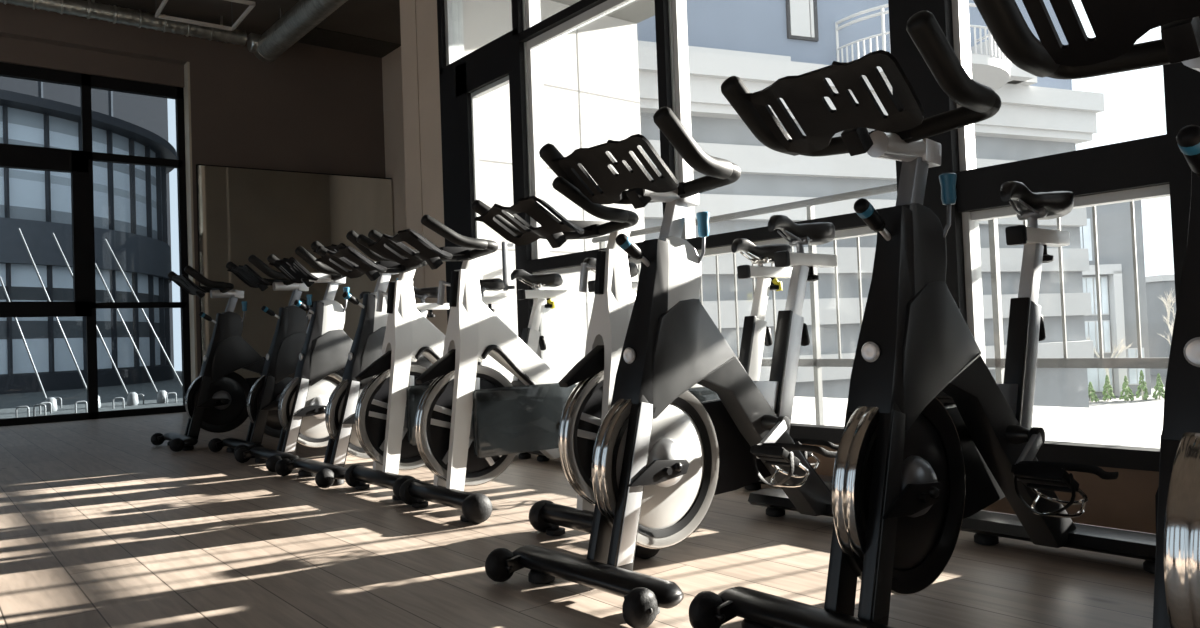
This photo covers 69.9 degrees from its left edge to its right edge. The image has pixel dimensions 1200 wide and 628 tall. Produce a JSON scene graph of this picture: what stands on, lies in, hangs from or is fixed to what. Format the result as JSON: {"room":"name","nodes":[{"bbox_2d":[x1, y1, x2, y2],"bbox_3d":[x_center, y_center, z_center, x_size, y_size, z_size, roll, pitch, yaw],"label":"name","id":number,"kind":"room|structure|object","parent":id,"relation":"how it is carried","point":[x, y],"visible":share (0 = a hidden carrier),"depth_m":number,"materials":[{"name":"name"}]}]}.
{"room":"gym","nodes":[
{"label":"gym","id":0,"kind":"room"},
{"bbox_2d":[0,371,182,418],"bbox_3d":[-34.712,2.498,16.921,47.450,0.180,49.800,-1,-2,-39],"label":"ground","id":1,"kind":"structure","parent":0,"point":[8,402],"depth_m":13.31,"materials":[{"name":"grey concrete"}]},
{"bbox_2d":[15,406,29,417],"bbox_3d":[-6.370,1.087,9.466,0.130,0.146,0.020,-1,-2,-29],"label":"hoop","id":2,"kind":"object","parent":1,"relation":"on","point":[27,407],"visible":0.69,"depth_m":9.46,"materials":[{"name":"white metal"}]},
{"bbox_2d":[0,276,57,411],"bbox_3d":[-6.956,0.376,10.449,0.570,1.664,0.140,-1,-2,-39],"label":"rod","id":3,"kind":"object","parent":1,"relation":"on","point":[52,400],"visible":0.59,"depth_m":10.48,"materials":[{"name":"white metal"}]},
{"bbox_2d":[33,404,45,415],"bbox_3d":[-6.356,1.094,9.735,0.130,0.146,0.020,-2,-2,-19],"label":"hoop","id":4,"kind":"object","parent":1,"relation":"on","point":[44,405],"visible":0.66,"depth_m":9.73,"materials":[{"name":"white metal"}]},
{"bbox_2d":[39,402,51,413],"bbox_3d":[-6.531,1.109,10.108,0.020,0.146,0.130,-3,-2,42],"label":"hoop","id":5,"kind":"object","parent":1,"relation":"on","point":[41,402],"visible":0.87,"depth_m":10.11,"materials":[{"name":"white metal"}]},
{"bbox_2d":[54,397,61,407],"bbox_3d":[-7.093,1.158,11.197,0.130,0.146,0.020,-2,-1,-15],"label":"hoop","id":6,"kind":"object","parent":1,"relation":"on","point":[54,397],"visible":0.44,"depth_m":11.20,"materials":[{"name":"white metal"}]},
{"bbox_2d":[18,228,100,407],"bbox_3d":[-6.707,0.076,10.667,0.840,2.254,0.140,-1,-2,-39],"label":"rod","id":7,"kind":"object","parent":1,"relation":"on","point":[20,232],"visible":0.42,"depth_m":10.65,"materials":[{"name":"white metal"}]},
{"bbox_2d":[75,401,87,412],"bbox_3d":[-6.094,1.092,10.078,0.130,0.146,0.020,-1,-2,-41],"label":"hoop","id":8,"kind":"object","parent":1,"relation":"on","point":[77,401],"visible":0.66,"depth_m":10.06,"materials":[{"name":"white metal"}]},
{"bbox_2d":[0,76,173,365],"bbox_3d":[-32.393,-5.571,22.338,38.100,16.000,3.020,-1,-2,-39],"label":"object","id":9,"kind":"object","parent":1,"relation":"on","point":[150,113],"visible":0.05,"depth_m":32.24,"materials":[{"name":"grey concrete"}]},
{"bbox_2d":[0,89,176,393],"bbox_3d":[-16.054,-1.108,19.260,11.900,5.740,11.900,-1,-2,-39],"label":"glass building","id":10,"kind":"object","parent":1,"relation":"on","point":[130,201],"visible":0.88,"depth_m":17.50,"materials":[{"name":"glass"}]},
{"bbox_2d":[52,233,138,405],"bbox_3d":[-6.404,0.091,10.913,0.920,2.214,0.140,-1,-2,-39],"label":"rod","id":11,"kind":"object","parent":1,"relation":"on","point":[132,397],"visible":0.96,"depth_m":11.03,"materials":[{"name":"white metal"}]},
{"bbox_2d":[112,397,124,408],"bbox_3d":[-5.941,1.099,10.588,0.130,0.146,0.020,-1,-2,-31],"label":"hoop","id":12,"kind":"object","parent":1,"relation":"on","point":[122,398],"visible":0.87,"depth_m":10.58,"materials":[{"name":"white metal"}]},
{"bbox_2d":[95,263,166,403],"bbox_3d":[-6.087,0.271,11.161,0.820,1.844,0.140,-1,-2,-39],"label":"rod","id":13,"kind":"object","parent":1,"relation":"on","point":[161,395],"visible":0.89,"depth_m":11.21,"materials":[{"name":"white metal"}]},
{"bbox_2d":[104,239,181,386],"bbox_3d":[-5.914,0.108,11.310,1.040,2.165,0.140,-1,-2,-39],"label":"rod","id":14,"kind":"object","parent":1,"relation":"on","point":[107,243],"visible":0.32,"depth_m":11.26,"materials":[{"name":"white metal"}]},
{"bbox_2d":[166,392,176,402],"bbox_3d":[-5.658,1.107,11.334,0.130,0.146,0.020,-1,-2,-40],"label":"hoop","id":15,"kind":"object","parent":1,"relation":"on","point":[169,392],"visible":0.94,"depth_m":11.33,"materials":[{"name":"white metal"}]},
{"bbox_2d":[0,2,385,375],"bbox_3d":[-6.358,-1.024,7.839,9.660,4.230,0.320,-1,-2,-39],"label":"wall","id":16,"kind":"structure","parent":0,"point":[311,108],"depth_m":9.60,"materials":[{"name":"brown paint"}]},
{"bbox_2d":[0,62,190,426],"bbox_3d":[-6.473,-0.685,7.805,5.030,3.560,0.100,-1,-2,-39],"label":"window","id":17,"kind":"structure","parent":16,"relation":"in","point":[78,163],"depth_m":8.76,"materials":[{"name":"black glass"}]},
{"bbox_2d":[184,62,197,382],"bbox_3d":[-4.473,-0.832,9.347,0.022,3.780,0.302,-1,-2,-39],"label":"trim","id":18,"kind":"structure","parent":16,"relation":"attached to","point":[187,102],"depth_m":9.27,"materials":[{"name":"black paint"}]},
{"bbox_2d":[196,164,394,377],"bbox_3d":[-3.408,-0.315,9.853,2.192,2.652,0.017,-1,-2,-34],"label":"wall mirror","id":19,"kind":"object","parent":16,"relation":"attached to","point":[242,212],"visible":0.57,"depth_m":9.67,"materials":[{"name":"white mirror"}]},
{"bbox_2d":[297,27,400,57],"bbox_3d":[-3.088,-3.202,10.057,1.390,0.012,0.550,-1,-2,-39],"label":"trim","id":20,"kind":"structure","parent":16,"relation":"attached to","point":[320,37],"depth_m":10.13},
{"bbox_2d":[84,0,400,43],"bbox_3d":[-2.320,-3.494,2.824,9.660,0.150,13.400,-1,-2,-39],"label":"ceiling","id":21,"kind":"structure","parent":0,"point":[374,19],"depth_m":9.18,"materials":[{"name":"paint"}]},
{"bbox_2d":[0,0,246,45],"bbox_3d":[-6.754,-3.005,6.996,7.435,0.285,0.180,-1,-2,-39],"label":"spiral duct","id":22,"kind":"object","parent":21,"relation":"hanging from","point":[89,9],"visible":0.92,"depth_m":8.58,"materials":[{"name":"metal"}]},
{"bbox_2d":[155,0,255,30],"bbox_3d":[-3.779,-3.057,8.192,0.720,0.345,0.800,-1,-2,-37],"label":"ceiling lamp","id":23,"kind":"object","parent":21,"relation":"hanging from","point":[251,4],"visible":1,"depth_m":8.37,"materials":[{"name":"metal"}]},
{"bbox_2d":[247,0,347,61],"bbox_3d":[-2.780,-3.047,8.291,0.315,0.435,3.024,-1,-2,-39],"label":"duct","id":24,"kind":"object","parent":21,"relation":"hanging from","point":[305,15],"visible":1,"depth_m":8.63,"materials":[{"name":"metal"}]},
{"bbox_2d":[382,46,406,280],"bbox_3d":[-1.166,-1.191,8.973,0.170,4.230,4.480,-1,-2,-39],"label":"wall","id":25,"kind":"structure","parent":0,"point":[392,62],"depth_m":10.45,"materials":[{"name":"beige paint"}]},
{"bbox_2d":[400,0,447,363],"bbox_3d":[-0.659,-1.264,6.803,1.800,4.230,0.830,-1,-2,-39],"label":"pillar","id":26,"kind":"structure","parent":0,"point":[418,18],"depth_m":6.11,"materials":[{"name":"beige paint"}]},
{"bbox_2d":[0,412,1155,627],"bbox_3d":[-2.222,0.838,2.662,9.490,0.060,13.400,-1,-2,-39],"label":"floor","id":27,"kind":"structure","parent":0,"point":[102,525],"depth_m":2.63,"materials":[{"name":"brown wood"}]},
{"bbox_2d":[151,265,320,451],"bbox_3d":[-2.491,0.293,6.188,1.270,1.226,0.616,-1,-2,-39],"label":"exercise bike","id":28,"kind":"object","parent":27,"relation":"on","point":[216,400],"visible":0.59,"depth_m":6.01,"materials":[{"name":"black plastic"}]},
{"bbox_2d":[208,255,370,457],"bbox_3d":[-1.855,0.256,5.676,1.270,1.226,0.616,-1,-2,-39],"label":"exercise bike","id":29,"kind":"object","parent":27,"relation":"on","point":[288,340],"visible":0.38,"depth_m":5.46,"materials":[{"name":"black plastic"}]},
{"bbox_2d":[234,246,449,471],"bbox_3d":[-1.444,0.236,5.107,1.270,1.206,0.616,-1,-2,-39],"label":"exercise bike","id":30,"kind":"object","parent":27,"relation":"on","point":[303,402],"visible":0.52,"depth_m":4.91,"materials":[{"name":"black plastic"}]},
{"bbox_2d":[275,230,530,487],"bbox_3d":[-0.999,0.205,4.543,1.270,1.206,0.616,-1,-2,-39],"label":"exercise bike","id":31,"kind":"object","parent":27,"relation":"on","point":[367,345],"visible":0.37,"depth_m":4.31,"materials":[{"name":"black metal"}]},
{"bbox_2d":[315,234,567,500],"bbox_3d":[-0.628,0.229,4.056,1.301,1.107,0.592,-1,-2,-39],"label":"exercise bike","id":32,"kind":"object","parent":27,"relation":"on","point":[386,407],"visible":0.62,"depth_m":3.79,"materials":[{"name":"black metal"}]},
{"bbox_2d":[368,215,637,523],"bbox_3d":[-0.265,0.203,3.578,1.301,1.107,0.592,-1,-2,-39],"label":"exercise bike","id":33,"kind":"object","parent":27,"relation":"on","point":[471,422],"visible":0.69,"depth_m":3.33,"materials":[{"name":"black paint"}]},
{"bbox_2d":[471,177,838,558],"bbox_3d":[0.270,0.168,2.983,1.391,1.107,0.592,-1,-2,-39],"label":"exercise bike","id":34,"kind":"object","parent":27,"relation":"on","point":[588,404],"visible":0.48,"depth_m":2.74,"materials":[{"name":"black plastic"}]},
{"bbox_2d":[485,106,836,627],"bbox_3d":[0.334,0.104,2.514,1.270,1.206,0.616,-1,-2,-41],"label":"exercise bike","id":35,"kind":"object","parent":27,"relation":"on","point":[662,454],"visible":0.98,"depth_m":2.34,"materials":[{"name":"black paint"}]},
{"bbox_2d":[689,10,1155,627],"bbox_3d":[0.839,0.063,2.036,1.270,1.226,0.616,-1,-2,-39],"label":"exercise bike","id":36,"kind":"object","parent":27,"relation":"on","point":[930,440],"visible":0.99,"depth_m":1.86,"materials":[{"name":"black paint"}]},
{"bbox_2d":[973,0,1199,627],"bbox_3d":[1.131,0.037,1.446,1.270,1.226,0.616,-1,-2,-39],"label":"exercise bike","id":37,"kind":"object","parent":27,"relation":"on","point":[1116,25],"visible":1,"depth_m":1.25,"materials":[{"name":"black plastic"}]},
{"bbox_2d":[791,397,1163,533],"bbox_3d":[4.669,0.574,2.086,3.860,0.420,13.400,-1,-2,-39],"label":"ground","id":38,"kind":"structure","parent":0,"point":[1143,427],"depth_m":5.65,"materials":[{"name":"white concrete"}]},
{"bbox_2d":[462,0,686,375],"bbox_3d":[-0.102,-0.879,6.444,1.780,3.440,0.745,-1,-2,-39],"label":"building wing","id":39,"kind":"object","parent":38,"relation":"on","point":[591,73],"visible":0.3,"depth_m":6.76,"materials":[{"name":"grey"}]},
{"bbox_2d":[592,183,1168,424],"bbox_3d":[2.247,-0.030,3.892,0.042,1.440,7.223,-1,-2,-39],"label":"terrace railing","id":40,"kind":"object","parent":38,"relation":"on","point":[998,362],"visible":0.3,"depth_m":4.69,"materials":[{"name":"white metal"}]},
{"bbox_3d":[1.635,-1.453,2.713,0.200,4.230,8.420,-1,-2,-39],"label":"wall window","id":41,"kind":"structure","parent":0,"visible":0},
{"bbox_2d":[437,0,516,75],"bbox_3d":[-0.775,-2.446,5.614,0.150,1.560,0.970,-1,-2,-39],"label":"window","id":42,"kind":"structure","parent":41,"relation":"attached to","point":[449,12],"depth_m":5.90,"materials":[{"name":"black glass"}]},
{"bbox_2d":[439,37,522,365],"bbox_3d":[-0.769,-0.421,5.538,0.132,2.490,0.920,-1,-2,-39],"label":"door","id":43,"kind":"structure","parent":41,"relation":"attached to","point":[461,86],"depth_m":5.65,"materials":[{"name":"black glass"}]},
{"bbox_2d":[512,0,642,370],"bbox_3d":[-0.054,-1.248,4.753,0.170,4.050,1.270,-1,-2,-39],"label":"window","id":44,"kind":"structure","parent":41,"relation":"attached to","point":[532,32],"depth_m":5.15,"materials":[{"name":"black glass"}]},
{"bbox_2d":[654,0,966,443],"bbox_3d":[0.803,-1.308,3.683,0.170,4.050,1.505,-1,-2,-39],"label":"window","id":45,"kind":"structure","parent":41,"relation":"attached to","point":[670,15],"depth_m":3.39,"materials":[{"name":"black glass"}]},
{"bbox_2d":[804,0,1199,533],"bbox_3d":[0.737,-1.304,3.741,0.140,4.050,3.680,-1,-2,-39],"label":"window","id":46,"kind":"structure","parent":41,"relation":"attached to","point":[1156,166],"depth_m":2.69,"materials":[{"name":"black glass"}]},
{"label":"outside","id":47,"kind":"structure","parent":0,"visible":0},
{"bbox_2d":[1089,375,1165,410],"bbox_3d":[67.786,3.686,80.691,193.100,0.100,280.000,-1,-2,-39],"label":"ground","id":48,"kind":"structure","parent":47,"point":[1150,403],"depth_m":40.83,"materials":[{"name":"concrete"}]},
{"bbox_2d":[637,0,1104,407],"bbox_3d":[6.721,-10.046,32.311,20.400,29.500,14.950,-2,-2,-22],"label":"office building","id":49,"kind":"structure","parent":48,"relation":"on","point":[761,43],"depth_m":27.21,"materials":[{"name":"white concrete"}]},
{"bbox_2d":[1088,381,1098,401],"bbox_3d":[24.060,3.813,42.082,0.633,1.017,0.510,-2,-2,-19],"label":"conifer","id":50,"kind":"object","parent":48,"relation":"on","point":[1091,392],"visible":0.86,"depth_m":41.98,"materials":[{"name":"green plant"}]},
{"bbox_2d":[1086,335,1130,396],"bbox_3d":[25.917,2.671,43.881,2.345,3.239,0.905,-3,-2,29],"label":"bare tree","id":51,"kind":"object","parent":48,"relation":"on","point":[1115,350],"visible":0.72,"depth_m":43.69,"materials":[{"name":"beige plant"}]},
{"bbox_2d":[1102,375,1115,400],"bbox_3d":[24.932,3.629,42.123,0.556,1.301,0.563,-2,-1,-9],"label":"conifer","id":52,"kind":"object","parent":48,"relation":"on","point":[1107,387],"visible":1,"depth_m":42.03,"materials":[{"name":"green plant"}]},
{"bbox_2d":[1080,200,1151,396],"bbox_3d":[26.043,-1.055,48.605,5.050,10.900,8.500,-2,-1,1],"label":"building","id":53,"kind":"structure","parent":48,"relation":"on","point":[1114,236],"depth_m":44.79,"materials":[{"name":"white concrete"}]},
{"bbox_2d":[1119,375,1133,400],"bbox_3d":[25.825,3.642,42.098,0.571,1.269,0.500,-2,-1,-10],"label":"conifer","id":54,"kind":"object","parent":48,"relation":"on","point":[1125,388],"visible":1,"depth_m":42.01,"materials":[{"name":"green plant"}]},
{"bbox_2d":[1136,370,1148,399],"bbox_3d":[26.608,3.475,42.130,0.623,1.500,0.567,-1,-2,-39],"label":"conifer","id":55,"kind":"object","parent":48,"relation":"on","point":[1143,383],"visible":1,"depth_m":42.06,"materials":[{"name":"green plant"}]},
{"bbox_2d":[1152,373,1164,399],"bbox_3d":[27.401,3.553,42.150,0.508,1.314,0.614,-2,-1,-8],"label":"conifer","id":56,"kind":"object","parent":48,"relation":"on","point":[1159,386],"visible":0.98,"depth_m":42.05,"materials":[{"name":"green plant"}]},
{"bbox_2d":[1145,274,1175,375],"bbox_3d":[43.517,0.638,60.497,11.400,6.800,6.200,-2,-1,1],"label":"building","id":57,"kind":"structure","parent":48,"relation":"on","point":[1159,347],"depth_m":58.26,"materials":[{"name":"white concrete"}]},
{"bbox_2d":[1158,289,1175,344],"bbox_3d":[29.041,1.405,42.979,1.713,5.490,3.236,-3,-2,29],"label":"bare tree","id":58,"kind":"object","parent":48,"relation":"on","point":[1168,306],"visible":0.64,"depth_m":43.74,"materials":[{"name":"white plant"}]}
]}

